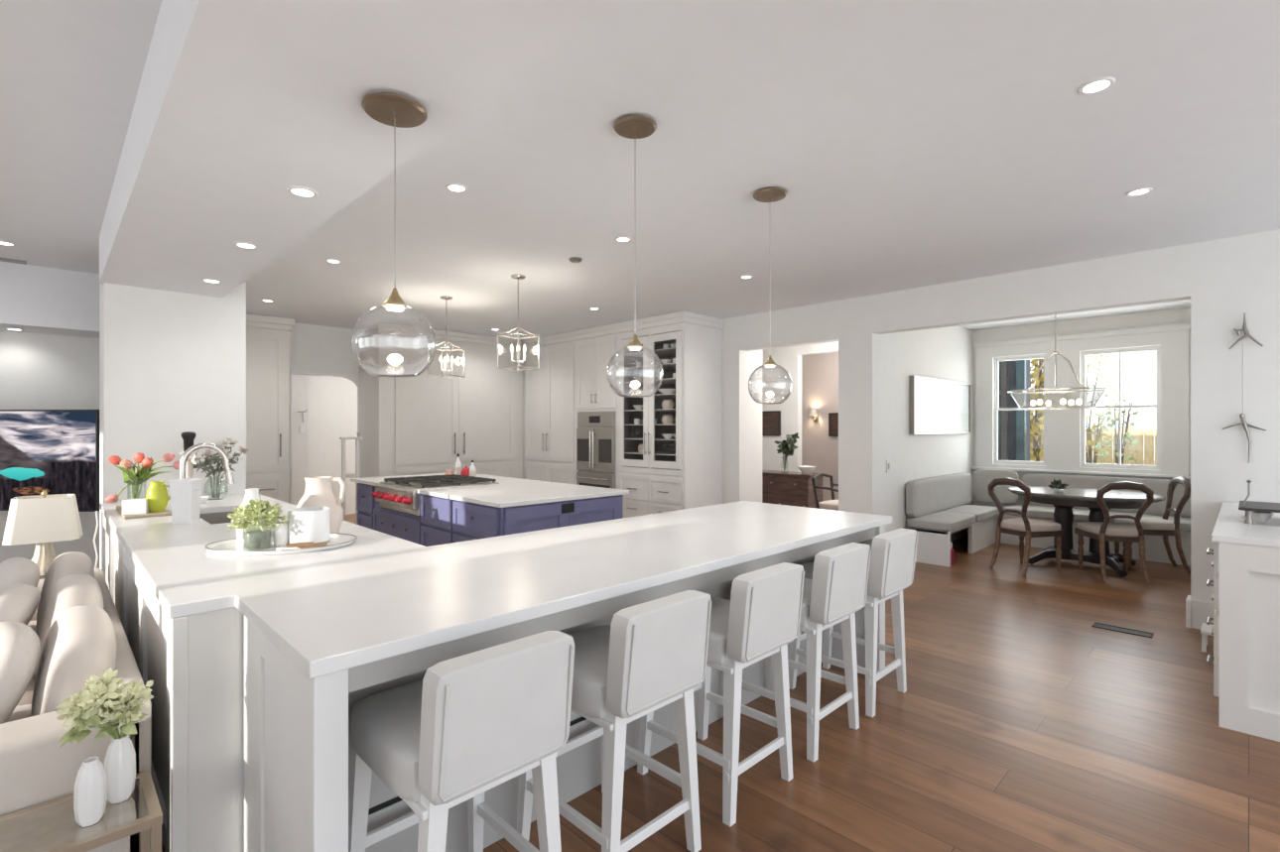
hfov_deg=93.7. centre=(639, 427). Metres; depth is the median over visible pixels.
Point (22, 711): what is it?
seat cushion
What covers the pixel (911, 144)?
ceiling
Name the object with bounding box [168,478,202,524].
canister
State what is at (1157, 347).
window
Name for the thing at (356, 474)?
chair
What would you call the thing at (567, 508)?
outlet
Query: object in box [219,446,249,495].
flower
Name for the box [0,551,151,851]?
sofa
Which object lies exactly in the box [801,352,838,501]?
wall
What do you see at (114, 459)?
tulip
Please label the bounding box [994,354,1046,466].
window
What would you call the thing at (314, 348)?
wall
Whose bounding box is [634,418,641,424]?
cup
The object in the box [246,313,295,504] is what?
pantry cabinet
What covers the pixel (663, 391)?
serving bowl
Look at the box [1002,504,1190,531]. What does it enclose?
seat cushion
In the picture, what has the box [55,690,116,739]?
bloom
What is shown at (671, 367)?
shelf
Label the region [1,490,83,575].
table lamp
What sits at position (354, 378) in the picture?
door frame
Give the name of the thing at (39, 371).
wall
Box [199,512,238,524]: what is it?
sink
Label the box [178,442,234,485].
faucet
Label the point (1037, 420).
shrub
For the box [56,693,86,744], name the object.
bloom
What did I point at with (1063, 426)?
trim
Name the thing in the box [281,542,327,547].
spreader
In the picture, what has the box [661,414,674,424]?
stoneware crock
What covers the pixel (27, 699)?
seat cushion
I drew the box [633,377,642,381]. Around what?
bowl
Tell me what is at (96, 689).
bloom
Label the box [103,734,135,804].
ceramic vase
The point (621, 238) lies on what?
recessed light
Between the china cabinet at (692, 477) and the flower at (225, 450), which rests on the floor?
the china cabinet at (692, 477)
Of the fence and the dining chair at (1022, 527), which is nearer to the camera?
the dining chair at (1022, 527)
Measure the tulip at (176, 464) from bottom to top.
0.302 m
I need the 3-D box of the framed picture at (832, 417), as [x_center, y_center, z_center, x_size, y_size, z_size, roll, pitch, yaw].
[3.419,-0.050,10.184,0.030,0.400,0.460,0,0,-45]
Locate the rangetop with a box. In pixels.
[370,474,499,515]
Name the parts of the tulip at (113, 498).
stem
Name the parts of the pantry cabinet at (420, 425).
drawer, door, crown, door, drawer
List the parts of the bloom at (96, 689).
stem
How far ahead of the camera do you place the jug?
3.54 m
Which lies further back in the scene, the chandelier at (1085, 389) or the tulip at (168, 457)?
the chandelier at (1085, 389)
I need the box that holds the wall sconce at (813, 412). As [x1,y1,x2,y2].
[809,408,818,422]
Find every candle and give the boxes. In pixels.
[439,341,453,372]
[510,344,525,362]
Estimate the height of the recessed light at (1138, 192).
0.006 m
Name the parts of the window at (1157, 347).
sash, sash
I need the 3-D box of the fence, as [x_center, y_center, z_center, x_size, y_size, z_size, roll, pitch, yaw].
[12.838,0.805,14.134,0.130,1.750,14.100,0,0,-45]
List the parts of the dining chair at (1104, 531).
leg, leg, seat rail, seat, cross rail, leg, leg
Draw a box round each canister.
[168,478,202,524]
[287,507,330,543]
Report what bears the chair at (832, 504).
on the floor
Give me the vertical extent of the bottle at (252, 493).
0.235 m
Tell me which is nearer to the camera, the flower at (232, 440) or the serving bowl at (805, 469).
the flower at (232, 440)
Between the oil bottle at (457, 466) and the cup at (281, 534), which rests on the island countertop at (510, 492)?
the oil bottle at (457, 466)
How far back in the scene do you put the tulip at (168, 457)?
3.79 m
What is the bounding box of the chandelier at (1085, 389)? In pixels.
[1007,314,1108,409]
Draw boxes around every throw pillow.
[0,557,40,593]
[0,584,40,625]
[0,621,41,724]
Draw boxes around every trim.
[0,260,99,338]
[971,322,1190,478]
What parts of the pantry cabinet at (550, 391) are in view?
door, door, crown, door, door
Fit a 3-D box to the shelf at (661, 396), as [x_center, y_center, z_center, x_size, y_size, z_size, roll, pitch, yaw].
[0.363,-0.391,7.436,0.630,0.009,1.072,0,0,-45]
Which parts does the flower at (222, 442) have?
stem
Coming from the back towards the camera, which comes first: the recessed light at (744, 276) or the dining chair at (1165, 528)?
the dining chair at (1165, 528)
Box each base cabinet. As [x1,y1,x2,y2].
[101,512,244,851]
[1206,541,1279,742]
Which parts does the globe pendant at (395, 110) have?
glass globe, cord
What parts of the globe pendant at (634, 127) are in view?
glass globe, cord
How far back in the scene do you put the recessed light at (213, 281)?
4.04 m
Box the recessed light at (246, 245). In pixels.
[233,242,258,249]
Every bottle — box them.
[236,488,266,544]
[454,453,461,475]
[469,459,476,477]
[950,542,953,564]
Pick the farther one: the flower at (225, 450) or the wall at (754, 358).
the wall at (754, 358)
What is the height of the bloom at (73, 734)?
0.173 m
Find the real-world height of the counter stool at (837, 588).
0.890 m
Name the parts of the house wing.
pane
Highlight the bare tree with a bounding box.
[1085,354,1130,444]
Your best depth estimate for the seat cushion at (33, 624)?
2.94 m
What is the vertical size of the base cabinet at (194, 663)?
0.875 m
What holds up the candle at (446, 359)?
on the lantern pendant at (447, 298)
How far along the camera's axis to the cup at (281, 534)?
2.55 m
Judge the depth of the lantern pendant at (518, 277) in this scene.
5.19 m
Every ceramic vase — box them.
[73,756,107,827]
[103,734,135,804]
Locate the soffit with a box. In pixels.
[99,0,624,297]
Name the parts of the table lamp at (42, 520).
lamp shade, stem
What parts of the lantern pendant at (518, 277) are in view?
frame, rod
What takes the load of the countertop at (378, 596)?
on the base cabinet at (194, 663)
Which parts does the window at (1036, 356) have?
sash, sash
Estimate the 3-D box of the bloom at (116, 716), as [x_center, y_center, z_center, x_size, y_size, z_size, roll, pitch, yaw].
[-1.351,0.791,1.564,0.089,0.178,0.092,0,0,-28]
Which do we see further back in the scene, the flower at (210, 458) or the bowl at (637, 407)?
the bowl at (637, 407)
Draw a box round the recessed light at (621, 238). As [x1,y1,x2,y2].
[615,236,631,242]
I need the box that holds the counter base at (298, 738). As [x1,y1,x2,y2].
[244,524,885,851]
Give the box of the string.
[1242,344,1243,413]
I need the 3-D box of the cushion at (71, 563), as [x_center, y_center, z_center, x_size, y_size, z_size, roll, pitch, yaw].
[-2.789,0.830,2.917,0.202,0.419,0.640,0,0,-45]
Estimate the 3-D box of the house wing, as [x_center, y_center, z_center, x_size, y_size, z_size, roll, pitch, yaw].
[4.914,-0.695,11.573,0.450,4.750,4.420,0,0,-45]
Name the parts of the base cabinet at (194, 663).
panel, panel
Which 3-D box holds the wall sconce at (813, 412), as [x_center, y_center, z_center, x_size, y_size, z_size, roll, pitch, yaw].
[3.033,-0.205,10.476,0.170,0.230,0.138,0,0,-45]
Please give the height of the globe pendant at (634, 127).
1.185 m
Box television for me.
[0,409,99,511]
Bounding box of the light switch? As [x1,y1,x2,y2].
[886,460,890,473]
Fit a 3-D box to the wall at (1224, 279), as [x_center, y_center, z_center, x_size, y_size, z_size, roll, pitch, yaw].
[2.372,0.058,5.990,0.150,2.745,11.600,0,0,-45]
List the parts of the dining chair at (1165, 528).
leg, leg, seat, seat rail, leg, leg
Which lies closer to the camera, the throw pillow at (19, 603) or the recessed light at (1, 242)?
the throw pillow at (19, 603)
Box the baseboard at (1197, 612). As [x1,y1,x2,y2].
[1185,595,1214,630]
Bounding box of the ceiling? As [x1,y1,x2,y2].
[0,0,1279,348]
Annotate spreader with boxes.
[277,542,313,546]
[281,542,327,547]
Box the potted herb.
[226,499,287,548]
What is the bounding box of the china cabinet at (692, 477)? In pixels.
[615,310,724,517]
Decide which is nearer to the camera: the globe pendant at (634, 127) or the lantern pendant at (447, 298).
the globe pendant at (634, 127)
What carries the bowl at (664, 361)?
on the china cabinet at (692, 477)
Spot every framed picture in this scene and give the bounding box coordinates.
[762,410,780,435]
[828,412,838,436]
[909,375,971,434]
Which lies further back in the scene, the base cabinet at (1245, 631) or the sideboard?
the sideboard
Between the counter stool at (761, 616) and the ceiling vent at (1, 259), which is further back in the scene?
the ceiling vent at (1, 259)
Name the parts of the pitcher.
handle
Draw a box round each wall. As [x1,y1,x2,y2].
[0,330,99,568]
[289,322,522,375]
[291,374,309,506]
[309,375,357,514]
[722,229,1279,603]
[747,350,762,503]
[762,341,838,472]
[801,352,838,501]
[879,325,972,541]
[972,307,1190,517]
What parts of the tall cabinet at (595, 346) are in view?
door, crown, door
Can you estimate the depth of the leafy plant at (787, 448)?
8.53 m
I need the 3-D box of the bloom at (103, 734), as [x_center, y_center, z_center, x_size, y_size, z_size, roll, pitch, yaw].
[-1.383,0.791,1.593,0.100,0.178,0.088,0,0,7]
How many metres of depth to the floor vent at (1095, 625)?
4.22 m
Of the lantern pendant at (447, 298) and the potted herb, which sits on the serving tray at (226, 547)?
the potted herb
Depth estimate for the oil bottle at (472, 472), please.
6.05 m
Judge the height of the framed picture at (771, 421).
0.390 m
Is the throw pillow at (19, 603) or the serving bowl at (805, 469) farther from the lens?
the serving bowl at (805, 469)
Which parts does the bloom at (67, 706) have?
stem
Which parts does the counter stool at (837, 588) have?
seat, leg, leg, seat frame, backrest, leg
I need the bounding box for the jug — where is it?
[145,481,170,512]
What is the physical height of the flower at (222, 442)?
0.433 m
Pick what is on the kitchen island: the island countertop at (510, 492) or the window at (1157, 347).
the island countertop at (510, 492)
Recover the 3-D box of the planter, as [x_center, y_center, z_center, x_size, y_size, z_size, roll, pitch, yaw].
[-2.935,0.459,3.496,0.112,0.082,0.070,0,0,-25]
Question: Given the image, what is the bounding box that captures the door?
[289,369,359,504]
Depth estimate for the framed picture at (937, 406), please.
7.14 m
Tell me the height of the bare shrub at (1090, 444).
1.957 m
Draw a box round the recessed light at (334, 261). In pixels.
[325,258,341,263]
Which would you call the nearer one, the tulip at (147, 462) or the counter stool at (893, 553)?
the counter stool at (893, 553)
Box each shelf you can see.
[624,347,675,359]
[624,363,675,372]
[624,378,675,385]
[624,408,675,411]
[624,424,675,425]
[624,437,675,440]
[624,451,675,455]
[640,393,675,398]
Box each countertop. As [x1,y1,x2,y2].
[99,494,893,678]
[350,472,629,508]
[1211,502,1279,547]
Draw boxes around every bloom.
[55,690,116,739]
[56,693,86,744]
[58,715,114,747]
[75,680,127,739]
[83,667,125,736]
[94,691,148,739]
[96,696,145,738]
[106,680,154,737]
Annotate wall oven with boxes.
[575,411,615,489]
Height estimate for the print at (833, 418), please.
0.340 m
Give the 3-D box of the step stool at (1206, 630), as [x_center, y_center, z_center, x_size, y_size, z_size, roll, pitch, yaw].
[3.685,1.363,3.869,0.220,0.135,0.095,0,0,-45]
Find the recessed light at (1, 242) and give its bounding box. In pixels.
[0,241,16,246]
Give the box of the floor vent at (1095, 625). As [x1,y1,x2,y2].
[1091,622,1153,638]
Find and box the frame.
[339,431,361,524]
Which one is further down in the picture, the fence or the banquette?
the banquette
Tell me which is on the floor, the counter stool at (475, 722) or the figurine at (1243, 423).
the counter stool at (475, 722)
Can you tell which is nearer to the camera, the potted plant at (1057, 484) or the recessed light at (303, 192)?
the recessed light at (303, 192)
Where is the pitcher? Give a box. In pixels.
[296,476,345,533]
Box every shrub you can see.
[1029,358,1043,461]
[1085,415,1115,464]
[1091,397,1141,465]
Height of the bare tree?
4.961 m
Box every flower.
[179,446,212,497]
[186,454,213,498]
[199,448,221,498]
[203,455,224,498]
[208,437,235,498]
[210,449,235,498]
[214,442,227,496]
[215,436,238,496]
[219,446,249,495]
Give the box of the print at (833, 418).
[830,414,838,434]
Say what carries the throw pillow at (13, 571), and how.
on the sofa
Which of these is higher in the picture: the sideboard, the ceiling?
the ceiling
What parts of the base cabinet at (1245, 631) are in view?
handle, handle, handle, handle, drawer, drawer, drawer, drawer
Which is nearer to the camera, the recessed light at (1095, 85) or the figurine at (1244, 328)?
the recessed light at (1095, 85)
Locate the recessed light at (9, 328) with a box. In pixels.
[4,327,24,330]
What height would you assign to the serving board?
0.016 m
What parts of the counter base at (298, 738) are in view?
panel, post, panel, post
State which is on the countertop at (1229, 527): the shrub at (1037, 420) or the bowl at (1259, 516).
the bowl at (1259, 516)
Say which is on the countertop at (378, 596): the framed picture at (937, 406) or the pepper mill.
the pepper mill
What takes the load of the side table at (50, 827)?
on the floor
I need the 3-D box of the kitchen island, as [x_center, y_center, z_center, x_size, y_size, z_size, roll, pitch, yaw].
[-1.497,0.989,5.456,1.190,0.882,2.699,0,0,-45]
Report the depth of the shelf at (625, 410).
7.63 m
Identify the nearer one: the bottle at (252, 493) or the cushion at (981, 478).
the bottle at (252, 493)
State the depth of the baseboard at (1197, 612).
4.25 m
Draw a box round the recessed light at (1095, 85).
[1077,76,1115,94]
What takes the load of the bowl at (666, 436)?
on the china cabinet at (692, 477)
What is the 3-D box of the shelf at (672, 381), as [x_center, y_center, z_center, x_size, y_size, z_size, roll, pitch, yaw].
[0.363,-0.569,7.436,0.630,0.009,1.072,0,0,-45]
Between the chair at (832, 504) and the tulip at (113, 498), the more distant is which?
the chair at (832, 504)
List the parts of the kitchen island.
drawer, drawer, drawer, drawer, drawer, drawer, drawer, panel, panel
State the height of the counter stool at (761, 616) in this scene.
0.890 m
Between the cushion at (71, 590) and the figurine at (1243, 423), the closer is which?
the cushion at (71, 590)
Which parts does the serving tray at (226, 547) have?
handle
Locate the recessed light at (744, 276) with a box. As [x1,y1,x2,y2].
[739,274,753,278]
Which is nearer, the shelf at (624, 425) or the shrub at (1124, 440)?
the shelf at (624, 425)
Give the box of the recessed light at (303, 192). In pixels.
[286,185,318,197]
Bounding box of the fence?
[1029,424,1156,465]
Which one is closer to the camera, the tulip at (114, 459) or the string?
the tulip at (114, 459)
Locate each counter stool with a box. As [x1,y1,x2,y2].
[348,631,574,851]
[516,590,711,851]
[637,562,804,827]
[730,542,871,763]
[788,528,917,717]
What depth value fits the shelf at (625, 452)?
7.52 m
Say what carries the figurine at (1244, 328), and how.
attached to the wall at (1224, 279)
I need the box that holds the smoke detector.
[569,256,582,262]
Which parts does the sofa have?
armrest, armrest, frame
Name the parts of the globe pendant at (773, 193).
glass globe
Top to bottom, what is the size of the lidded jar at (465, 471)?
0.124 m
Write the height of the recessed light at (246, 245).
0.006 m
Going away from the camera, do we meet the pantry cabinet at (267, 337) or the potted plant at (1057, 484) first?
the potted plant at (1057, 484)
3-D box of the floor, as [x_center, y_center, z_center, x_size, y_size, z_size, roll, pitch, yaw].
[-0.528,1.490,5.378,15.200,0.120,14.800,0,0,-45]
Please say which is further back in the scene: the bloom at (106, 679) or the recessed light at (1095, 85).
the recessed light at (1095, 85)
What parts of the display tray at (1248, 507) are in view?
wire handle, plate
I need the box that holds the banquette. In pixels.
[903,469,1190,567]
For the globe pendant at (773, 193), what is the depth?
3.33 m
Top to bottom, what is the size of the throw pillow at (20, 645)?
0.408 m
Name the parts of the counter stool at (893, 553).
leg, leg, seat, leg, seat frame, backrest, leg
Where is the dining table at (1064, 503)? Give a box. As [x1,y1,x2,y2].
[1007,486,1165,577]
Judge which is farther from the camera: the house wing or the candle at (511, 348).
the house wing
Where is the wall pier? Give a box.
[99,280,246,569]
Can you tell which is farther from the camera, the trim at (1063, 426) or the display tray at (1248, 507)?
the trim at (1063, 426)
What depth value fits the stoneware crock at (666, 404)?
7.13 m
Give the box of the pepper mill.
[181,431,196,478]
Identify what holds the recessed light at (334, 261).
in the ceiling
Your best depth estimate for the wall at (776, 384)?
9.39 m
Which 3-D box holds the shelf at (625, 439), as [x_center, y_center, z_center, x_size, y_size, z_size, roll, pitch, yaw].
[0.363,0.143,7.436,0.630,0.009,1.072,0,0,-45]
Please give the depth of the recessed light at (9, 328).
5.00 m
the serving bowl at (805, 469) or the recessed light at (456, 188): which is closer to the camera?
the recessed light at (456, 188)
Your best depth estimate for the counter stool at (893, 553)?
3.07 m
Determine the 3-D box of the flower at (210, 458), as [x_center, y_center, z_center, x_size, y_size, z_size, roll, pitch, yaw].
[-3.066,0.346,4.311,0.147,0.317,0.109,0,0,14]
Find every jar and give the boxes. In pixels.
[445,469,453,475]
[460,466,469,476]
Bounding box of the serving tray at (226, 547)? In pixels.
[205,532,357,555]
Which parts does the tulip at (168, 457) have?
stem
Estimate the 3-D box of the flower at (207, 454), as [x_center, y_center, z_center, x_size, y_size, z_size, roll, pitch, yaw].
[-3.059,0.326,4.263,0.154,0.357,0.143,0,0,-45]
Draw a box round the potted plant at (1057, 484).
[1047,479,1068,493]
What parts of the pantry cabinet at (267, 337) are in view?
drawer, door, crown, handle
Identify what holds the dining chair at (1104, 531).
on the floor
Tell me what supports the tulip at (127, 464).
in the glass vase
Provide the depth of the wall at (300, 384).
8.65 m
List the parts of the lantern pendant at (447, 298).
frame, rod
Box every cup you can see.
[272,521,288,547]
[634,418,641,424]
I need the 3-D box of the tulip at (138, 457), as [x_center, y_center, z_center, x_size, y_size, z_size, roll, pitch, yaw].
[-3.176,0.322,3.858,0.069,0.328,0.187,0,0,-7]
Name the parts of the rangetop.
knob, knob, knob, rail, knob, control panel, knob, knob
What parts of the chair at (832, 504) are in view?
armrest, seat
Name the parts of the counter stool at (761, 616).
leg, leg, seat, leg, seat frame, backrest, leg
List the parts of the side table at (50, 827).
leg, leg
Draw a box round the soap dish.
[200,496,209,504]
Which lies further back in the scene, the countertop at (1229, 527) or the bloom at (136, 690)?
the countertop at (1229, 527)
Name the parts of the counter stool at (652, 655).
leg, seat, leg, leg, seat frame, backrest, leg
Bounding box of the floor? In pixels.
[161,513,1279,851]
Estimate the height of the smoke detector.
0.032 m
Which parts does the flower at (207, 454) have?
stem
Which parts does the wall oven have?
door, handle, handle, handle, door, control panel, door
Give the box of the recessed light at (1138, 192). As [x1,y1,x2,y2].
[1126,187,1152,196]
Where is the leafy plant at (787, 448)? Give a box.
[773,432,799,471]
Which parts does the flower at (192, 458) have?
stem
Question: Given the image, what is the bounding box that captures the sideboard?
[762,470,826,508]
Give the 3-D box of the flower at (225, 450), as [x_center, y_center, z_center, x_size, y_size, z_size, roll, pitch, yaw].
[-3.030,0.329,4.334,0.160,0.350,0.112,0,0,-6]
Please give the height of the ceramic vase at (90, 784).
0.155 m
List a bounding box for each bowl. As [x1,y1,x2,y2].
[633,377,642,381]
[633,404,642,409]
[657,388,675,393]
[659,359,671,364]
[661,433,673,439]
[797,466,816,474]
[1252,511,1273,521]
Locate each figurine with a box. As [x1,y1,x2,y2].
[1221,413,1266,463]
[1228,312,1263,349]
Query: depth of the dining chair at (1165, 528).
5.97 m
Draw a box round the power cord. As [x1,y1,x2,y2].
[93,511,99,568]
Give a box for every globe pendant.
[351,92,436,378]
[607,115,662,397]
[748,186,792,404]
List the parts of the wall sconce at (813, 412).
lamp shade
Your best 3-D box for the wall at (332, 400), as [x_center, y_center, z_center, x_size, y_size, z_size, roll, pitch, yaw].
[-5.361,0.058,9.425,3.600,2.745,0.150,0,0,-45]
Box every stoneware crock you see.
[638,443,642,453]
[661,399,674,408]
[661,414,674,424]
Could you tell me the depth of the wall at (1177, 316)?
7.30 m
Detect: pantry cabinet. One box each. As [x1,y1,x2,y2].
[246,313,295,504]
[357,322,523,479]
[522,331,576,485]
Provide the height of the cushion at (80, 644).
0.419 m
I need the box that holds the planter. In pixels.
[122,498,149,514]
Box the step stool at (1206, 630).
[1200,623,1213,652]
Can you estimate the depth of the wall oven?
7.82 m
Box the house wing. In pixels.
[998,359,1029,461]
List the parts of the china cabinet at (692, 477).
drawer, door, drawer, rail, drawer, drawer, door, crown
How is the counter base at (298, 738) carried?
on the floor
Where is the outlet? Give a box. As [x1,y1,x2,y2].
[561,503,574,513]
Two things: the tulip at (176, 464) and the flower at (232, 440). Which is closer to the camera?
the tulip at (176, 464)
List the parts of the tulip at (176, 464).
stem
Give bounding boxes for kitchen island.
[357,483,623,546]
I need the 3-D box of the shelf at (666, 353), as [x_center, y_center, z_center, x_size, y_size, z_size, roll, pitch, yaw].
[0.363,-0.924,7.436,0.630,0.009,1.072,0,0,-45]
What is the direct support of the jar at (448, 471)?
on the island countertop at (510, 492)
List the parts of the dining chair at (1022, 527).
leg, cross rail, leg, leg, seat, seat rail, leg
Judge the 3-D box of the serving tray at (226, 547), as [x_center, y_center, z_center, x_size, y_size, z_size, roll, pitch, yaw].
[-1.544,0.498,2.606,0.573,0.037,0.418,0,0,3]
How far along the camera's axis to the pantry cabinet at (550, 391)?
8.58 m
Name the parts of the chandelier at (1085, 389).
arm, rod, glass dish, arm, arm, arm, bulb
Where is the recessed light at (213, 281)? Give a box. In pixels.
[201,278,222,283]
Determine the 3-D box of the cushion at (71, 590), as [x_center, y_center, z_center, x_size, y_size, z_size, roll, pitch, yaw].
[-2.336,0.830,2.457,0.202,0.419,0.640,0,0,-45]
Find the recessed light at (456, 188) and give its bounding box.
[445,183,467,192]
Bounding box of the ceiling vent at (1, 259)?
[0,257,26,264]
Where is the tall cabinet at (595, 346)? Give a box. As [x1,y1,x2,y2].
[573,323,618,489]
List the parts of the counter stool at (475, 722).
leg, seat, leg, leg, seat frame, backrest, leg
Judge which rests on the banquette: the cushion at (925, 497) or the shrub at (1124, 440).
the cushion at (925, 497)
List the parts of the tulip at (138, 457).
stem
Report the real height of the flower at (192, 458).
0.319 m
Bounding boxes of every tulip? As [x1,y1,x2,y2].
[105,461,143,504]
[108,455,155,499]
[114,459,146,496]
[128,453,175,497]
[132,452,158,499]
[136,457,153,492]
[136,457,179,499]
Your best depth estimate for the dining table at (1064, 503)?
6.09 m
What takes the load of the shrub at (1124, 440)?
on the lawn
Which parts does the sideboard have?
drawer, door, drawer, door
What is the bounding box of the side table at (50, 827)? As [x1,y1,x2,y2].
[0,769,162,851]
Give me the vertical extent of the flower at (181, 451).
0.372 m
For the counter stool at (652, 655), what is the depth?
1.85 m
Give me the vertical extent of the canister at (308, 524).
0.150 m
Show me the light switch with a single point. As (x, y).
(887, 461)
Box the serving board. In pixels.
[115,506,171,518]
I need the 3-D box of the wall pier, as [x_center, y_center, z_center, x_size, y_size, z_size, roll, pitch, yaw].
[-3.542,0.058,4.569,0.828,2.745,0.480,0,0,-45]
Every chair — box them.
[811,473,838,511]
[987,477,1063,576]
[1075,481,1153,584]
[1113,477,1190,574]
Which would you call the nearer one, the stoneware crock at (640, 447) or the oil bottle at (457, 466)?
the oil bottle at (457, 466)
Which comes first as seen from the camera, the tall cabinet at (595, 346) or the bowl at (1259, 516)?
the bowl at (1259, 516)
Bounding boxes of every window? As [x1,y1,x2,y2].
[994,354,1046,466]
[1080,345,1160,470]
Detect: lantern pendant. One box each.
[427,295,464,378]
[496,273,539,371]
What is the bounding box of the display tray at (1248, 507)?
[1238,479,1279,523]
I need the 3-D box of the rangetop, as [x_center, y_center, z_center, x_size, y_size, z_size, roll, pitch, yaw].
[-1.901,0.607,5.527,0.865,0.267,0.840,0,0,-45]
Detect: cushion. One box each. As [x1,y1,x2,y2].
[5,703,31,723]
[16,674,35,706]
[26,621,36,634]
[30,605,116,717]
[34,574,103,677]
[36,551,95,635]
[905,473,971,516]
[971,469,1019,504]
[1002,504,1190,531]
[1021,473,1190,517]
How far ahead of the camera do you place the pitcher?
2.87 m
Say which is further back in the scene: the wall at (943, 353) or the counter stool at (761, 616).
the wall at (943, 353)
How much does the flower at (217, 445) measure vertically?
0.393 m
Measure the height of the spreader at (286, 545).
0.020 m
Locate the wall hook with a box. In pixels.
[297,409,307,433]
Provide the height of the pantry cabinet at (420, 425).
2.743 m
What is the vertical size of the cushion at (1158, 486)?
0.400 m

